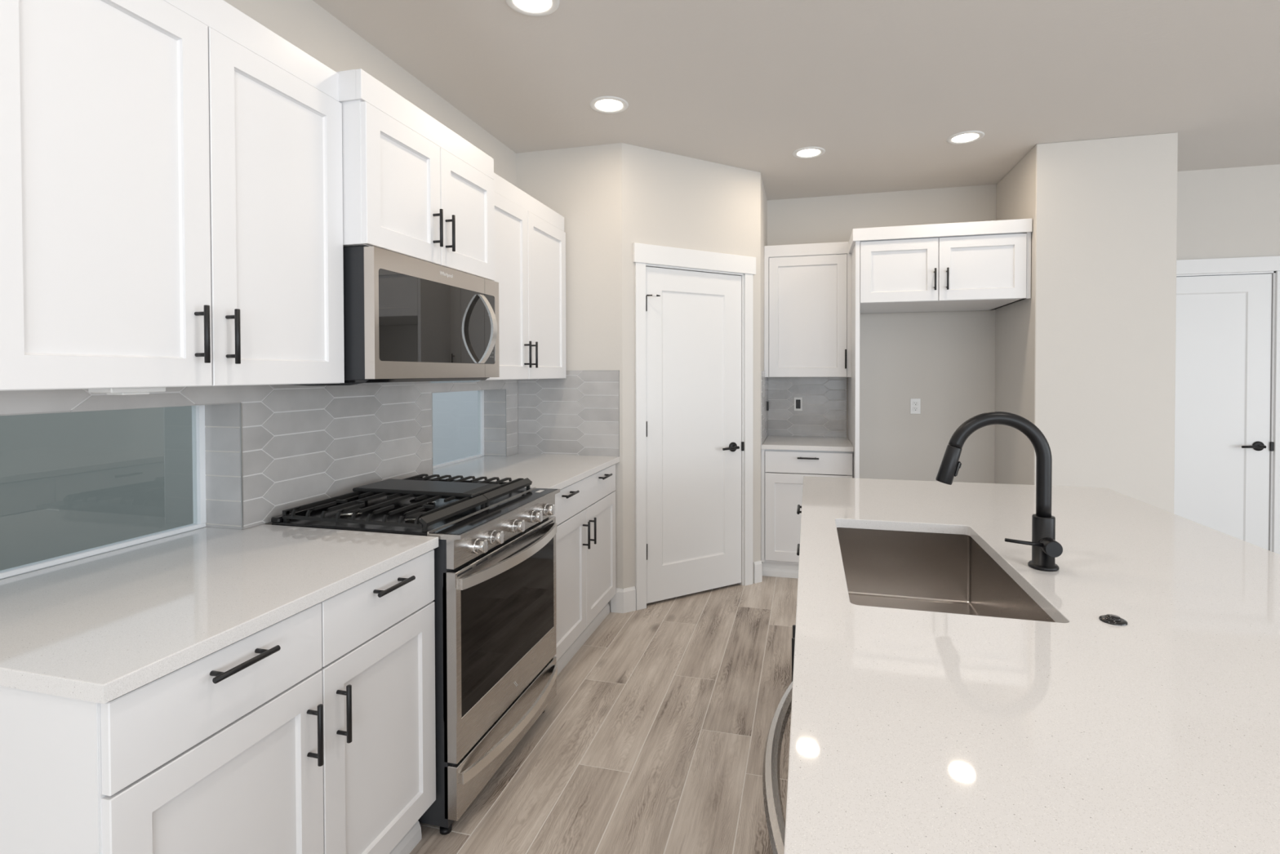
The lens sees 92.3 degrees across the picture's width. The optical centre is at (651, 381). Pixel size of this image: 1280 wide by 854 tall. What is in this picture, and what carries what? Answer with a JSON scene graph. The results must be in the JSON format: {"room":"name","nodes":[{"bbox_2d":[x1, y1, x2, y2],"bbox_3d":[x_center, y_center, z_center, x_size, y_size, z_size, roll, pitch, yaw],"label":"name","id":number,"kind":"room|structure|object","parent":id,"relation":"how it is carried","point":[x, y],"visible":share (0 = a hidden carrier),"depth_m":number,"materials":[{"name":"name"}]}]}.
{"room":"kitchen","nodes":[
{"label":"kitchen","id":0,"kind":"room"},
{"bbox_2d":[201,0,515,529],"bbox_3d":[-1.913,0.038,-0.209,0.160,2.736,8.419,0,1,14],"label":"wall","id":1,"kind":"structure","parent":0,"point":[305,24],"depth_m":2.39,"materials":[{"name":"white paint"}]},
{"bbox_2d":[0,401,240,415],"bbox_3d":[-1.439,0.069,1.583,0.142,0.004,0.730,0,1,14],"label":"trim","id":2,"kind":"structure","parent":1,"relation":"attached to","point":[239,402],"depth_m":1.45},
{"bbox_2d":[0,0,344,391],"bbox_3d":[-1.200,-0.465,1.503,0.372,0.950,0.884,0,1,14],"label":"upper cabinet","id":3,"kind":"object","parent":1,"relation":"attached to","point":[171,175],"visible":1,"depth_m":1.37,"materials":[{"name":"white paint"}]},
{"bbox_2d":[88,386,165,395],"bbox_3d":[-1.207,0.021,1.421,0.070,0.017,0.120,0,1,14],"label":"light","id":4,"kind":"object","parent":3,"relation":"attached to","point":[122,391],"visible":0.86,"depth_m":1.39,"materials":[{"name":"white plastic"}]},
{"bbox_2d":[106,391,149,395],"bbox_3d":[-1.207,0.026,1.421,0.050,0.005,0.060,0,1,14],"label":"diffuser","id":5,"kind":"object","parent":4,"relation":"attached to","point":[119,393],"depth_m":1.40,"materials":[{"name":"white plastic"}]},
{"bbox_2d":[204,402,244,529],"bbox_3d":[-1.348,0.263,1.942,0.142,0.396,0.008,0,1,14],"label":"tile","id":6,"kind":"structure","parent":1,"relation":"attached to","point":[228,488],"depth_m":1.94,"materials":[{"name":"white tile"}]},
{"bbox_2d":[240,403,243,529],"bbox_3d":[-1.279,0.263,1.922,0.004,0.396,0.004,0,1,14],"label":"trim","id":7,"kind":"structure","parent":1,"relation":"attached to","point":[241,404],"depth_m":1.92,"materials":[{"name":"grey"}]},
{"bbox_2d":[0,379,518,528],"bbox_3d":[-1.151,0.218,2.434,0.008,0.471,2.711,0,1,14],"label":"backsplash","id":8,"kind":"structure","parent":1,"relation":"attached to","point":[302,445],"depth_m":2.20,"materials":[{"name":"grey tile"}]},
{"bbox_2d":[336,68,494,280],"bbox_3d":[-0.953,-0.692,2.306,0.452,0.527,0.812,0,1,14],"label":"upper cabinet","id":9,"kind":"object","parent":1,"relation":"attached to","point":[413,186],"visible":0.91,"depth_m":2.10,"materials":[{"name":"white paint"}]},
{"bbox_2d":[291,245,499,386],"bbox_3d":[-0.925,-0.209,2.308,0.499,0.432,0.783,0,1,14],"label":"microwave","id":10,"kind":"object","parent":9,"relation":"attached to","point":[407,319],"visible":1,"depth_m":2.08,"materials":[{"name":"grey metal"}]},
{"bbox_2d":[431,392,432,475],"bbox_3d":[-1.031,0.249,2.893,0.004,0.396,0.004,0,1,14],"label":"trim","id":11,"kind":"structure","parent":1,"relation":"attached to","point":[432,393],"depth_m":2.89,"materials":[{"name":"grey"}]},
{"bbox_2d":[432,390,484,468],"bbox_3d":[-1.092,0.244,3.286,0.030,0.396,0.730,0,1,14],"label":"window","id":12,"kind":"structure","parent":1,"relation":"in","point":[480,393],"depth_m":3.62,"materials":[{"name":"white plastic"}]},
{"bbox_2d":[431,388,501,392],"bbox_3d":[-1.010,0.044,3.262,0.142,0.004,0.730,0,1,14],"label":"trim","id":13,"kind":"structure","parent":1,"relation":"attached to","point":[495,388],"depth_m":3.26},
{"bbox_2d":[484,389,506,456],"bbox_3d":[-0.919,0.239,3.620,0.142,0.396,0.008,0,1,14],"label":"tile","id":14,"kind":"structure","parent":1,"relation":"attached to","point":[492,395],"depth_m":3.62,"materials":[{"name":"white tile"}]},
{"bbox_2d":[505,388,506,456],"bbox_3d":[-0.850,0.239,3.600,0.004,0.396,0.004,0,1,14],"label":"trim","id":15,"kind":"structure","parent":1,"relation":"attached to","point":[505,388],"depth_m":3.60,"materials":[{"name":"grey"}]},
{"bbox_2d":[485,173,566,380],"bbox_3d":[-0.769,-0.489,3.189,0.372,0.950,0.996,0,1,14],"label":"upper cabinet","id":16,"kind":"object","parent":1,"relation":"attached to","point":[530,236],"visible":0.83,"depth_m":3.14,"materials":[{"name":"white paint"}]},
{"bbox_2d":[515,142,622,610],"bbox_3d":[-0.480,-0.019,3.718,0.670,2.736,0.100,0,1,14],"label":"wall","id":17,"kind":"structure","parent":0,"point":[583,185],"depth_m":3.62,"materials":[{"name":"white paint"}]},
{"bbox_2d":[517,370,618,456],"bbox_3d":[-0.499,0.185,3.670,0.642,0.501,0.008,0,1,14],"label":"backsplash","id":18,"kind":"structure","parent":17,"relation":"attached to","point":[577,414],"depth_m":3.66,"materials":[{"name":"grey tile"}]},
{"bbox_2d":[610,587,623,613],"bbox_3d":[-0.198,1.280,3.606,0.076,0.140,0.014,0,1,14],"label":"baseboard","id":19,"kind":"structure","parent":17,"relation":"attached to","point":[617,601],"depth_m":3.60,"materials":[{"name":"white paint"}]},
{"bbox_2d":[618,370,619,456],"bbox_3d":[-0.502,0.184,3.671,0.652,0.503,0.008,0,1,14],"label":"trim","id":20,"kind":"structure","parent":17,"relation":"attached to","point":[619,371],"depth_m":3.59,"materials":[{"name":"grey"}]},
{"bbox_2d":[408,575,798,853],"bbox_3d":[2.173,1.442,-0.447,7.920,0.080,9.743,0,1,14],"label":"floor","id":21,"kind":"structure","parent":0,"point":[651,739],"depth_m":2.30,"materials":[{"name":"brown wood"}]},
{"bbox_2d":[0,549,435,853],"bbox_3d":[-1.045,0.939,1.486,0.677,0.884,0.888,0,1,14],"label":"base cabinet","id":22,"kind":"object","parent":21,"relation":"on","point":[313,731],"visible":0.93,"depth_m":1.25,"materials":[{"name":"white paint"}]},
{"bbox_2d":[0,524,438,703],"bbox_3d":[-1.127,0.482,1.497,0.787,0.030,0.900,0,1,14],"label":"countertop","id":23,"kind":"structure","parent":22,"relation":"on","point":[101,628],"depth_m":1.34,"materials":[{"name":"white stone"}]},
{"bbox_2d":[271,473,559,834],"bbox_3d":[-0.785,0.881,2.273,0.736,0.977,0.754,0,1,14],"label":"gas range","id":24,"kind":"object","parent":21,"relation":"on","point":[495,600],"visible":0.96,"depth_m":2.05,"materials":[{"name":"grey metal"}]},
{"bbox_2d":[271,487,530,536],"bbox_3d":[-0.861,0.449,2.286,0.580,0.031,0.754,0,1,14],"label":"cooktop","id":25,"kind":"object","parent":24,"relation":"in","point":[407,525],"depth_m":2.02,"materials":[{"name":"black metal"}]},
{"bbox_2d":[551,463,616,675],"bbox_3d":[-0.615,0.915,3.168,0.677,0.884,1.051,0,1,14],"label":"base cabinet","id":26,"kind":"object","parent":21,"relation":"on","point":[584,514],"visible":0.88,"depth_m":3.06,"materials":[{"name":"white paint"}]},
{"bbox_2d":[431,453,619,489],"bbox_3d":[-0.696,0.458,3.182,0.787,0.030,1.056,0,1,14],"label":"countertop","id":27,"kind":"structure","parent":26,"relation":"on","point":[544,470],"depth_m":3.16,"materials":[{"name":"white stone"}]},
{"bbox_2d":[762,681,792,853],"bbox_3d":[0.497,0.947,0.890,0.660,0.880,0.600,0,1,14],"label":"dishwasher","id":28,"kind":"object","parent":21,"relation":"on","point":[775,817],"visible":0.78,"depth_m":0.90,"materials":[{"name":"grey metal"}]},
{"bbox_2d":[791,624,795,681],"bbox_3d":[0.708,0.933,1.670,0.638,0.884,1.008,0,1,14],"label":"base cabinet","id":29,"kind":"object","parent":21,"relation":"on","point":[793,625],"visible":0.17,"depth_m":1.74,"materials":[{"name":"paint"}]},
{"bbox_2d":[783,475,1279,853],"bbox_3d":[0.993,0.478,1.475,1.242,0.030,2.629,0,1,14],"label":"countertop","id":30,"kind":"structure","parent":29,"relation":"on","point":[913,731],"depth_m":0.94,"materials":[{"name":"white stone"}]},
{"bbox_2d":[836,527,1055,622],"bbox_3d":[0.716,0.602,1.627,0.457,0.219,0.839,0,1,14],"label":"sink","id":31,"kind":"object","parent":30,"relation":"in","point":[928,571],"visible":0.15,"depth_m":1.99,"materials":[{"name":"grey metal"}]},
{"bbox_2d":[935,411,1062,571],"bbox_3d":[0.868,0.269,1.540,0.281,0.388,0.102,0,1,14],"label":"faucet","id":32,"kind":"object","parent":30,"relation":"on","point":[1045,548],"visible":1,"depth_m":1.52,"materials":[{"name":"black metal"}]},
{"bbox_2d":[1098,613,1127,625],"bbox_3d":[0.903,0.462,1.202,0.045,0.010,0.045,0,1,14],"label":"switch","id":33,"kind":"object","parent":30,"relation":"on","point":[1111,619],"visible":1,"depth_m":1.19,"materials":[{"name":"black"}]},
{"bbox_2d":[796,504,801,555],"bbox_3d":[0.915,0.922,2.479,0.638,0.884,0.662,0,1,14],"label":"base cabinet","id":34,"kind":"object","parent":21,"relation":"on","point":[798,511],"visible":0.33,"depth_m":2.53,"materials":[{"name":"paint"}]},
{"bbox_2d":[761,448,853,577],"bbox_3d":[1.111,0.894,4.404,0.597,0.884,0.647,0,1,14],"label":"base cabinet","id":35,"kind":"object","parent":21,"relation":"on","point":[783,471],"visible":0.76,"depth_m":4.17,"materials":[{"name":"white paint"}]},
{"bbox_2d":[760,435,853,451],"bbox_3d":[1.113,0.437,4.406,0.598,0.030,0.623,0,1,14],"label":"countertop","id":36,"kind":"structure","parent":35,"relation":"on","point":[775,442],"depth_m":4.23,"materials":[{"name":"white stone"}]},
{"bbox_2d":[848,218,1032,478],"bbox_3d":[1.861,0.182,4.139,1.014,2.313,0.774,0,1,14],"label":"tall cabinet","id":37,"kind":"object","parent":21,"relation":"on","point":[979,265],"visible":0.94,"depth_m":3.81,"materials":[{"name":"white paint"}]},
{"bbox_2d":[622,142,760,588],"bbox_3d":[0.253,-0.023,3.900,1.045,2.736,0.110,-1,1,-31],"label":"wall","id":38,"kind":"structure","parent":0,"point":[671,200],"depth_m":3.76,"materials":[{"name":"white paint"}]},
{"bbox_2d":[623,560,762,613],"bbox_3d":[0.287,1.275,3.865,1.053,0.140,0.014,-1,1,-31],"label":"baseboard","id":39,"kind":"structure","parent":38,"relation":"attached to","point":[629,593],"depth_m":3.63,"materials":[{"name":"white paint"}]},
{"bbox_2d":[632,242,755,610],"bbox_3d":[0.266,0.263,3.897,0.918,2.163,0.134,-1,1,-31],"label":"trim","id":40,"kind":"structure","parent":38,"relation":"attached to","point":[643,255],"depth_m":3.78,"materials":[{"name":"white paint"}]},
{"bbox_2d":[645,266,744,603],"bbox_3d":[0.287,0.318,3.853,0.755,2.018,0.096,-1,1,-31],"label":"door","id":41,"kind":"structure","parent":38,"relation":"in","point":[695,446],"depth_m":3.86,"materials":[{"name":"white paint"}]},
{"bbox_2d":[760,175,767,563],"bbox_3d":[0.767,-0.032,4.463,0.100,2.736,0.685,0,1,14],"label":"wall","id":42,"kind":"structure","parent":0,"point":[763,197],"depth_m":4.25,"materials":[{"name":"white paint"}]},
{"bbox_2d":[760,370,768,444],"bbox_3d":[0.825,0.171,4.472,0.008,0.501,0.629,0,1,14],"label":"backsplash","id":43,"kind":"structure","parent":42,"relation":"attached to","point":[764,380],"depth_m":4.39,"materials":[{"name":"grey tile"}]},
{"bbox_2d":[766,401,768,410],"bbox_3d":[0.884,0.183,4.663,0.012,0.070,0.034,0,1,14],"label":"wall switch","id":44,"kind":"object","parent":43,"relation":"attached to","point":[767,402],"visible":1,"depth_m":4.65,"materials":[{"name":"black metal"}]},
{"bbox_2d":[312,0,1279,200],"bbox_3d":[2.129,-1.409,-0.477,8.200,0.150,9.943,0,1,14],"label":"ceiling","id":45,"kind":"structure","parent":0,"point":[882,86],"depth_m":2.74,"materials":[{"name":"white paint"}]},
{"bbox_2d":[505,0,559,16],"bbox_3d":[-0.426,-1.364,2.203,0.194,0.006,0.194,0,1,14],"label":"recessed light","id":46,"kind":"object","parent":45,"relation":"in","point":[526,7],"visible":1,"depth_m":2.23,"materials":[{"name":"white plastic"}]},
{"bbox_2d":[589,96,628,113],"bbox_3d":[-0.210,-1.376,3.063,0.194,0.006,0.194,0,1,14],"label":"recessed light","id":47,"kind":"object","parent":45,"relation":"in","point":[604,104],"visible":1,"depth_m":3.06,"materials":[{"name":"white plastic"}]},
{"bbox_2d":[792,146,825,158],"bbox_3d":[0.955,-1.388,3.732,0.194,0.006,0.194,0,1,14],"label":"recessed light","id":48,"kind":"object","parent":45,"relation":"in","point":[807,152],"visible":1,"depth_m":3.72,"materials":[{"name":"white plastic"}]},
{"bbox_2d":[946,130,984,144],"bbox_3d":[1.785,-1.386,3.497,0.194,0.006,0.194,0,1,14],"label":"recessed light","id":49,"kind":"object","parent":45,"relation":"in","point":[966,137],"visible":1,"depth_m":3.49,"materials":[{"name":"white plastic"}]},
{"bbox_2d":[767,164,1279,483],"bbox_3d":[4.060,-0.033,4.037,6.691,2.736,0.120,0,1,14],"label":"wall","id":50,"kind":"structure","parent":0,"point":[944,360],"depth_m":4.48,"materials":[{"name":"white paint"}]},
{"bbox_2d":[768,377,846,437],"bbox_3d":[1.190,0.187,4.708,0.583,0.461,0.008,0,1,14],"label":"backsplash","id":51,"kind":"structure","parent":50,"relation":"attached to","point":[824,412],"depth_m":4.70,"materials":[{"name":"grey tile"}]},
{"bbox_2d":[794,397,802,410],"bbox_3d":[1.126,0.169,4.715,0.062,0.104,0.011,0,1,14],"label":"wall outlet","id":52,"kind":"object","parent":51,"relation":"attached to","point":[797,401],"visible":1,"depth_m":4.71,"materials":[{"name":"white plastic"}]},
{"bbox_2d":[795,399,800,408],"bbox_3d":[1.126,0.170,4.713,0.033,0.068,0.007,0,1,14],"label":"receptacle","id":53,"kind":"object","parent":52,"relation":"attached to","point":[797,401],"depth_m":4.71,"materials":[{"name":"black plastic"}]},
{"bbox_2d":[764,241,851,377],"bbox_3d":[1.144,-0.510,4.516,0.600,0.946,0.379,0,1,14],"label":"upper cabinet","id":54,"kind":"object","parent":50,"relation":"attached to","point":[807,287],"visible":0.96,"depth_m":4.38,"materials":[{"name":"white paint"}]},
{"bbox_2d":[910,398,920,413],"bbox_3d":[1.939,0.178,4.516,0.070,0.113,0.009,0,1,14],"label":"wall outlet","id":55,"kind":"object","parent":50,"relation":"attached to","point":[915,403],"visible":1,"depth_m":4.51,"materials":[{"name":"white plastic"}]},
{"bbox_2d":[912,401,918,410],"bbox_3d":[1.939,0.179,4.513,0.034,0.068,0.002,0,1,14],"label":"receptacle","id":56,"kind":"object","parent":55,"relation":"attached to","point":[915,404],"depth_m":4.51,"materials":[{"name":"white plastic"}]},
{"bbox_2d":[1173,273,1273,550],"bbox_3d":[3.626,0.308,4.085,0.834,2.018,0.094,0,1,14],"label":"door","id":57,"kind":"structure","parent":50,"relation":"in","point":[1223,445],"depth_m":4.06,"materials":[{"name":"white paint"}]},
{"bbox_2d":[1176,255,1279,554],"bbox_3d":[3.639,0.262,4.131,1.042,2.145,0.134,0,1,14],"label":"trim","id":58,"kind":"structure","parent":50,"relation":"attached to","point":[1260,264],"depth_m":3.98,"materials":[{"name":"white paint"}]},
{"bbox_2d":[994,132,1177,513],"bbox_3d":[2.693,-0.028,3.914,0.702,2.736,0.795,0,1,14],"label":"wall","id":59,"kind":"structure","parent":0,"point":[1088,359],"depth_m":3.53,"materials":[{"name":"white paint"}]},
{"label":"outside","id":60,"kind":"structure","parent":0,"visible":0},
{"bbox_3d":[-3.500,1.676,5.786,5.800,0.100,20.000,0,1,14],"label":"ground","id":61,"kind":"structure","parent":60,"visible":0},
{"bbox_2d":[0,404,206,579],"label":"window","id":62,"kind":"structure","parent":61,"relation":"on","point":[70,482],"depth_m":3.77,"materials":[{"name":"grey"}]},
{"bbox_2d":[432,390,480,469],"bbox_3d":[-2.214,0.101,10.905,0.150,2.900,9.400,0,1,14],"label":"wall","id":63,"kind":"structure","parent":61,"relation":"on","point":[455,414],"depth_m":8.55,"materials":[{"name":"white"}]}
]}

